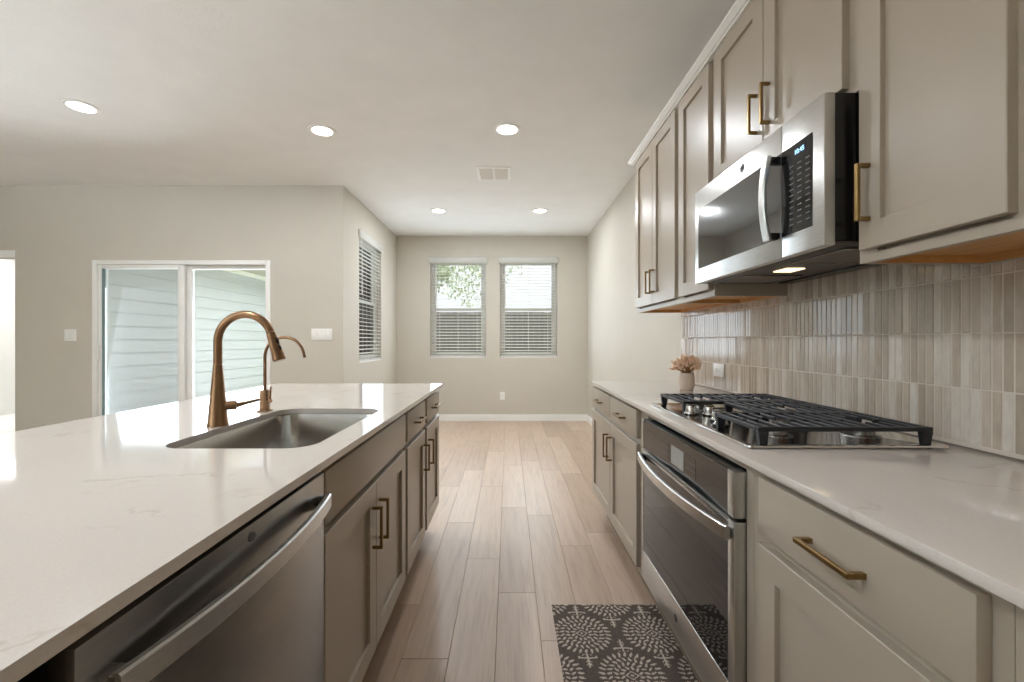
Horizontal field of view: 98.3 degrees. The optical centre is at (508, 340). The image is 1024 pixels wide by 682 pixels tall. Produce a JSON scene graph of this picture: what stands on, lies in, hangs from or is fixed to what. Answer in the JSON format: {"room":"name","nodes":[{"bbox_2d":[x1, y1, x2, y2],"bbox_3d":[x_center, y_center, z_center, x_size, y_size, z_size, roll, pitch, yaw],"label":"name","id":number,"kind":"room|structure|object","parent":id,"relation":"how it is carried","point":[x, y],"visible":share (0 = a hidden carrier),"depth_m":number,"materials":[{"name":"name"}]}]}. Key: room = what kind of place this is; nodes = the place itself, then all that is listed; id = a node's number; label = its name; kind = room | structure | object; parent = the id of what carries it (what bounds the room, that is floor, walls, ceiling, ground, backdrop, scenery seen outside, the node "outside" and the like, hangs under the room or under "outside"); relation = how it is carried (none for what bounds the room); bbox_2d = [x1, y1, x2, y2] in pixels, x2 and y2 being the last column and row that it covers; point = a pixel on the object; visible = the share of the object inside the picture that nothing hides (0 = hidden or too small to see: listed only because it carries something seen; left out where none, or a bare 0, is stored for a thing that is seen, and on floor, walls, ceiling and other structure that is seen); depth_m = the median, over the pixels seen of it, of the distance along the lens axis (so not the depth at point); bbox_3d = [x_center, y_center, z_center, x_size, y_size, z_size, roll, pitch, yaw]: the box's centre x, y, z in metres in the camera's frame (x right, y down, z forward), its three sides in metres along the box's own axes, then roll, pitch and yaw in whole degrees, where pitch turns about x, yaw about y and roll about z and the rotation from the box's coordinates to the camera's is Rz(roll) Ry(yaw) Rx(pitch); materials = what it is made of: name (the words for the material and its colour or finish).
{"room":"kitchen","nodes":[
{"label":"kitchen","id":0,"kind":"room"},
{"bbox_2d":[0,259,14,414],"bbox_3d":[-6.527,-0.189,6.145,3.145,2.743,3.310,0,0,0],"label":"wall","id":1,"kind":"structure","parent":0,"point":[7,266],"depth_m":7.08,"materials":[{"name":"white paint"}]},
{"bbox_2d":[0,187,14,258],"bbox_3d":[-6.478,-0.189,4.540,3.045,2.743,0.100,0,0,0],"label":"wall","id":2,"kind":"structure","parent":0,"point":[7,194],"depth_m":4.49,"materials":[{"name":"paint"}]},
{"bbox_2d":[0,250,14,256],"bbox_3d":[-5.463,0.133,4.481,1.015,2.100,0.018,0,0,0],"label":"trim","id":3,"kind":"structure","parent":2,"relation":"attached to","point":[3,253],"depth_m":4.47,"materials":[{"name":"white paint"}]},
{"bbox_2d":[15,185,346,430],"bbox_3d":[-3.305,-0.189,4.504,3.290,2.743,0.120,0,0,0],"label":"wall","id":4,"kind":"structure","parent":0,"point":[60,230],"depth_m":4.44,"materials":[{"name":"paint"}]},
{"bbox_2d":[64,329,75,340],"bbox_3d":[-4.392,-0.059,4.439,0.116,0.115,0.009,0,0,0],"label":"light switch","id":5,"kind":"object","parent":4,"relation":"attached to","point":[69,334],"visible":1,"depth_m":4.44,"materials":[{"name":"white plastic"}]},
{"bbox_2d":[92,260,269,416],"bbox_3d":[-3.283,0.186,4.488,1.788,1.994,0.112,0,0,0],"label":"door","id":6,"kind":"structure","parent":4,"relation":"in","point":[186,268],"depth_m":4.46,"materials":[{"name":"white plastic"}]},
{"bbox_2d":[311,329,331,339],"bbox_3d":[-1.872,-0.065,4.439,0.200,0.100,0.009,0,0,0],"label":"light switch","id":7,"kind":"object","parent":4,"relation":"attached to","point":[316,334],"visible":1,"depth_m":4.43,"materials":[{"name":"white plastic"}]},
{"bbox_2d":[106,269,264,414],"bbox_3d":[-4.940,-0.057,7.550,0.020,2.480,5.900,0,0,0],"label":"wall","id":8,"kind":"structure","parent":0,"point":[142,304],"depth_m":6.39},
{"bbox_2d":[222,270,264,280],"bbox_3d":[-4.920,-1.254,7.550,0.040,0.075,5.900,0,0,0],"label":"trim","id":9,"kind":"structure","parent":8,"relation":"attached to","point":[239,272],"depth_m":8.29,"materials":[{"name":"white paint"}]},
{"bbox_2d":[241,270,264,276],"bbox_3d":[-4.650,-1.367,7.532,0.600,0.140,5.936,0,0,0],"label":"sky","id":10,"kind":"structure","parent":0,"point":[257,272],"depth_m":8.33,"materials":[{"name":"white"}]},
{"bbox_2d":[0,413,699,681],"bbox_3d":[-3.405,1.227,2.040,9.390,0.112,11.520,0,0,0],"label":"floor","id":11,"kind":"structure","parent":0,"point":[518,528],"depth_m":2.37,"materials":[{"name":"brown wood"}]},
{"bbox_2d":[17,473,330,681],"bbox_3d":[-0.699,0.745,0.737,0.643,0.877,0.594,0,0,0],"label":"dishwasher","id":12,"kind":"object","parent":11,"relation":"on","point":[249,607],"visible":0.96,"depth_m":0.68,"materials":[{"name":"silver metal"}]},
{"bbox_2d":[319,415,405,681],"bbox_3d":[-0.724,0.736,1.452,0.651,0.895,0.831,0,0,0],"label":"base cabinet","id":13,"kind":"object","parent":11,"relation":"on","point":[365,521],"visible":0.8,"depth_m":1.33,"materials":[{"name":"beige paint"}]},
{"bbox_2d":[402,401,429,574],"bbox_3d":[-0.724,0.736,2.091,0.651,0.895,0.443,0,0,0],"label":"base cabinet","id":14,"kind":"object","parent":11,"relation":"on","point":[414,446],"visible":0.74,"depth_m":2.07,"materials":[{"name":"beige paint"}]},
{"bbox_2d":[422,391,440,531],"bbox_3d":[-0.724,0.736,2.537,0.651,0.895,0.447,0,0,0],"label":"base cabinet","id":15,"kind":"object","parent":11,"relation":"on","point":[431,427],"visible":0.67,"depth_m":2.51,"materials":[{"name":"beige paint"}]},
{"bbox_2d":[0,384,442,681],"bbox_3d":[-0.942,0.278,1.238,1.055,0.018,3.117,0,0,0],"label":"countertop","id":16,"kind":"structure","parent":15,"relation":"on","point":[97,512],"depth_m":0.79,"materials":[{"name":"stone"}]},
{"bbox_2d":[206,311,285,426],"bbox_3d":[-0.833,0.086,1.422,0.245,0.366,0.085,0,0,0],"label":"kitchen faucet","id":17,"kind":"object","parent":16,"relation":"on","point":[218,405],"visible":1,"depth_m":1.40,"materials":[{"name":"brown metal"}]},
{"bbox_2d":[177,413,372,448],"bbox_3d":[-0.697,0.381,1.435,0.437,0.186,0.698,0,0,0],"label":"sink","id":18,"kind":"object","parent":16,"relation":"in","point":[294,430],"visible":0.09,"depth_m":1.73,"materials":[{"name":"metal"}]},
{"bbox_2d":[256,336,305,411],"bbox_3d":[-0.864,0.125,1.695,0.179,0.288,0.042,0,0,0],"label":"tap","id":19,"kind":"object","parent":16,"relation":"on","point":[265,395],"visible":0.86,"depth_m":1.69,"materials":[{"name":"brown metal"}]},
{"bbox_2d":[551,604,698,681],"bbox_3d":[0.426,1.179,1.599,0.468,0.007,0.768,0,0,0],"label":"kitchen rug","id":20,"kind":"object","parent":11,"relation":"on","point":[605,642],"visible":1,"depth_m":1.72,"materials":[{"name":"grey fabric"}]},
{"bbox_2d":[592,386,660,611],"bbox_3d":[0.841,0.736,2.467,0.616,0.895,1.065,0,0,0],"label":"base cabinet","id":21,"kind":"object","parent":11,"relation":"on","point":[616,424],"visible":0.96,"depth_m":2.28,"materials":[{"name":"beige paint"}]},
{"bbox_2d":[642,411,753,681],"bbox_3d":[0.875,0.736,1.495,0.580,0.895,0.878,0,0,0],"label":"base cabinet","id":22,"kind":"object","parent":11,"relation":"on","point":[750,471],"visible":0.16,"depth_m":1.07,"materials":[{"name":"beige paint"}]},
{"bbox_2d":[638,419,746,681],"bbox_3d":[0.820,0.653,1.469,0.640,0.660,0.758,0,0,0],"label":"wall oven","id":23,"kind":"object","parent":22,"relation":"in","point":[694,498],"visible":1,"depth_m":1.29,"materials":[{"name":"metal"}]},
{"bbox_2d":[754,469,1015,681],"bbox_3d":[0.841,0.736,0.783,0.616,0.895,0.543,0,0,0],"label":"base cabinet","id":24,"kind":"object","parent":11,"relation":"on","point":[836,599],"visible":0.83,"depth_m":0.72,"materials":[{"name":"beige paint"}]},
{"bbox_2d":[1016,605,1023,681],"bbox_3d":[0.841,0.736,0.116,0.616,0.895,0.791,0,0,0],"label":"base cabinet","id":25,"kind":"object","parent":11,"relation":"on","point":[1019,611],"visible":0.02,"depth_m":0.51,"materials":[{"name":"beige paint"}]},
{"bbox_2d":[590,381,1023,608],"bbox_3d":[0.859,0.278,1.333,0.618,0.018,3.305,0,0,0],"label":"countertop","id":26,"kind":"structure","parent":25,"relation":"on","point":[959,508],"depth_m":0.80,"materials":[{"name":"stone"}]},
{"bbox_2d":[678,372,694,389],"bbox_3d":[0.987,0.223,2.457,0.088,0.092,0.088,0,0,0],"label":"ceramic vase","id":27,"kind":"object","parent":26,"relation":"on","point":[686,381],"visible":0.96,"depth_m":2.42,"materials":[{"name":"beige ceramic"}]},
{"bbox_2d":[669,353,702,372],"bbox_3d":[0.981,0.157,2.458,0.190,0.180,0.197,0,0,0],"label":"bunch","id":28,"kind":"object","parent":27,"relation":"in","point":[684,364],"visible":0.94,"depth_m":2.43,"materials":[{"name":"beige plant"}]},
{"bbox_2d":[651,394,947,448],"bbox_3d":[0.848,0.243,1.478,0.504,0.051,0.757,0,0,0],"label":"gas cooktop","id":29,"kind":"object","parent":26,"relation":"in","point":[745,420],"visible":1,"depth_m":1.25,"materials":[{"name":"metal"}]},
{"bbox_2d":[0,0,735,235],"bbox_3d":[-3.405,-1.610,2.040,9.390,0.100,11.520,0,0,0],"label":"ceiling","id":30,"kind":"structure","parent":0,"point":[414,94],"depth_m":2.83,"materials":[{"name":"paint"}]},
{"bbox_2d":[60,98,100,114],"bbox_3d":[-2.840,-1.555,2.945,0.196,0.010,0.196,0,0,0],"label":"recessed light","id":31,"kind":"object","parent":30,"relation":"in","point":[80,106],"visible":1,"depth_m":2.93,"materials":[{"name":"white plastic"}]},
{"bbox_2d":[308,124,335,136],"bbox_3d":[-1.380,-1.555,3.280,0.196,0.010,0.196,0,0,0],"label":"recessed light","id":32,"kind":"object","parent":30,"relation":"in","point":[321,130],"visible":1,"depth_m":3.27,"materials":[{"name":"white plastic"}]},
{"bbox_2d":[430,208,446,212],"bbox_3d":[-0.835,-1.555,5.290,0.196,0.010,0.196,0,0,0],"label":"recessed light","id":33,"kind":"object","parent":30,"relation":"in","point":[434,210],"visible":1,"depth_m":5.27,"materials":[{"name":"white plastic"}]},
{"bbox_2d":[476,167,510,179],"bbox_3d":[-0.135,-1.555,4.120,0.310,0.008,0.307,0,0,0],"label":"ceiling vent","id":34,"kind":"object","parent":30,"relation":"in","point":[484,173],"visible":1,"depth_m":4.12,"materials":[{"name":"white plastic"}]},
{"bbox_2d":[494,123,519,135],"bbox_3d":[-0.010,-1.555,3.260,0.196,0.010,0.196,0,0,0],"label":"recessed light","id":35,"kind":"object","parent":30,"relation":"in","point":[504,129],"visible":1,"depth_m":3.25,"materials":[{"name":"white plastic"}]},
{"bbox_2d":[532,208,547,212],"bbox_3d":[0.376,-1.555,5.290,0.196,0.010,0.196,0,0,0],"label":"recessed light","id":36,"kind":"object","parent":30,"relation":"in","point":[536,210],"visible":1,"depth_m":5.27,"materials":[{"name":"white plastic"}]},
{"bbox_2d":[347,190,396,383],"bbox_3d":[-1.720,-0.189,5.567,0.120,2.743,2.006,0,0,0],"label":"wall","id":37,"kind":"structure","parent":0,"point":[383,371],"depth_m":5.53,"materials":[{"name":"paint"}]},
{"bbox_2d":[359,238,380,362],"bbox_3d":[-1.720,-0.489,5.355,0.120,1.474,0.859,0,0,0],"label":"window","id":38,"kind":"structure","parent":37,"relation":"in","point":[361,307],"depth_m":5.51,"materials":[{"name":"white plastic"}]},
{"bbox_2d":[359,229,382,361],"bbox_3d":[-1.677,-0.504,5.355,0.077,1.469,0.904,0,0,0],"label":"window blind","id":39,"kind":"object","parent":38,"relation":"attached to","point":[363,236],"visible":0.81,"depth_m":5.33,"materials":[{"name":"white plastic"}]},
{"bbox_2d":[397,236,586,413],"bbox_3d":[-0.305,-0.189,6.630,2.950,2.743,0.120,0,0,0],"label":"wall","id":40,"kind":"structure","parent":0,"point":[558,385],"depth_m":6.57,"materials":[{"name":"paint"}]},
{"bbox_2d":[430,263,485,357],"bbox_3d":[-0.747,-0.489,6.630,0.825,1.474,0.120,0,0,0],"label":"window","id":41,"kind":"structure","parent":40,"relation":"in","point":[434,309],"depth_m":6.64,"materials":[{"name":"white plastic"}]},
{"bbox_2d":[429,257,486,355],"bbox_3d":[-0.747,-0.504,6.587,0.870,1.469,0.078,0,0,0],"label":"window blind","id":42,"kind":"object","parent":41,"relation":"attached to","point":[458,260],"visible":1,"depth_m":6.58,"materials":[{"name":"white plastic"}]},
{"bbox_2d":[500,392,504,399],"bbox_3d":[-0.090,0.813,6.565,0.070,0.115,0.008,0,0,0],"label":"wall outlet","id":43,"kind":"object","parent":40,"relation":"attached to","point":[502,394],"visible":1,"depth_m":6.56,"materials":[{"name":"white plastic"}]},
{"bbox_2d":[436,414,586,420],"bbox_3d":[-0.245,1.135,6.563,2.830,0.095,0.014,0,0,0],"label":"baseboard","id":44,"kind":"structure","parent":40,"relation":"attached to","point":[442,417],"depth_m":6.56,"materials":[{"name":"white paint"}]},
{"bbox_2d":[500,263,556,357],"bbox_3d":[0.297,-0.489,6.630,0.849,1.474,0.120,0,0,0],"label":"window","id":45,"kind":"structure","parent":40,"relation":"in","point":[553,309],"depth_m":6.64,"materials":[{"name":"white plastic"}]},
{"bbox_2d":[498,257,558,355],"bbox_3d":[0.297,-0.504,6.587,0.894,1.469,0.078,0,0,0],"label":"window blind","id":46,"kind":"object","parent":45,"relation":"attached to","point":[505,260],"visible":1,"depth_m":6.58,"materials":[{"name":"white plastic"}]},
{"bbox_2d":[587,173,680,417],"bbox_3d":[1.230,-0.189,1.485,0.120,2.743,10.410,0,0,0],"label":"wall","id":47,"kind":"structure","parent":0,"point":[624,344],"depth_m":4.67,"materials":[{"name":"paint"}]},
{"bbox_2d":[587,415,591,425],"bbox_3d":[1.163,1.135,4.777,0.014,0.095,3.555,0,0,0],"label":"baseboard","id":48,"kind":"structure","parent":47,"relation":"attached to","point":[589,419],"depth_m":6.32,"materials":[{"name":"white paint"}]},
{"bbox_2d":[635,109,740,312],"bbox_3d":[0.989,-0.695,2.591,0.359,1.014,0.739,0,0,0],"label":"upper cabinet","id":49,"kind":"object","parent":47,"relation":"attached to","point":[656,170],"visible":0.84,"depth_m":2.53,"materials":[{"name":"beige paint"}]},
{"bbox_2d":[628,0,752,165],"bbox_3d":[0.988,-1.191,1.595,0.363,0.030,2.791,0,0,0],"label":"crown molding","id":50,"kind":"structure","parent":49,"relation":"attached to","point":[739,7],"depth_m":1.93,"materials":[{"name":"white paint"}]},
{"bbox_2d":[678,61,787,302],"bbox_3d":[1.004,-0.695,2.035,0.327,1.014,0.370,0,0,0],"label":"upper cabinet","id":51,"kind":"object","parent":47,"relation":"attached to","point":[696,108],"visible":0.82,"depth_m":2.03,"materials":[{"name":"beige paint"}]},
{"bbox_2d":[714,0,858,178],"bbox_3d":[0.989,-0.909,1.468,0.359,0.585,0.763,0,0,0],"label":"upper cabinet","id":52,"kind":"object","parent":47,"relation":"attached to","point":[780,56],"visible":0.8,"depth_m":1.40,"materials":[{"name":"beige paint"}]},
{"bbox_2d":[695,92,886,283],"bbox_3d":[0.945,-0.423,1.468,0.431,0.382,0.756,0,0,0],"label":"microwave","id":53,"kind":"object","parent":52,"relation":"attached to","point":[783,212],"visible":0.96,"depth_m":1.27,"materials":[{"name":"silver metal"}]},
{"bbox_2d":[681,258,1023,459],"bbox_3d":[1.165,0.003,1.342,0.009,0.530,3.286,0,0,0],"label":"tile backsplash","id":54,"kind":"structure","parent":47,"relation":"attached to","point":[940,347],"depth_m":1.33,"materials":[{"name":"tile"}]},
{"bbox_2d":[713,363,723,377],"bbox_3d":[1.156,0.161,2.440,0.008,0.072,0.115,0,0,0],"label":"wall outlet","id":55,"kind":"object","parent":54,"relation":"attached to","point":[718,369],"visible":1,"depth_m":2.43,"materials":[{"name":"white plastic"}]},
{"bbox_2d":[854,0,1023,263],"bbox_3d":[0.989,-0.695,0.895,0.359,1.014,0.379,0,0,0],"label":"upper cabinet","id":56,"kind":"object","parent":47,"relation":"attached to","point":[939,172],"visible":1,"depth_m":0.89,"materials":[{"name":"beige paint"}]},
{"label":"outside","id":57,"kind":"structure","parent":0,"visible":0},
{"bbox_3d":[-1.000,1.483,15.300,26.000,0.200,21.400,0,0,0],"label":"lawn","id":58,"kind":"structure","parent":57,"visible":0},
{"bbox_2d":[437,266,466,299],"bbox_3d":[-2.622,-1.284,14.662,2.704,5.340,2.846,0,0,0],"label":"tree","id":59,"kind":"object","parent":58,"relation":"on","point":[454,291],"visible":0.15,"depth_m":14.98,"materials":[{"name":"green plant"}]},
{"bbox_2d":[441,266,521,311],"bbox_3d":[-1.051,-1.517,18.390,3.371,5.804,4.896,0,0,-41],"label":"tree","id":60,"kind":"object","parent":58,"relation":"on","point":[473,291],"visible":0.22,"depth_m":18.28,"materials":[{"name":"green plant"}]},
{"bbox_2d":[436,312,550,351],"bbox_3d":[0.015,0.316,11.575,18.030,2.134,0.150,0,0,0],"label":"fence","id":61,"kind":"object","parent":58,"relation":"on","point":[442,318],"visible":0.05,"depth_m":11.50,"materials":[{"name":"grey wood"}]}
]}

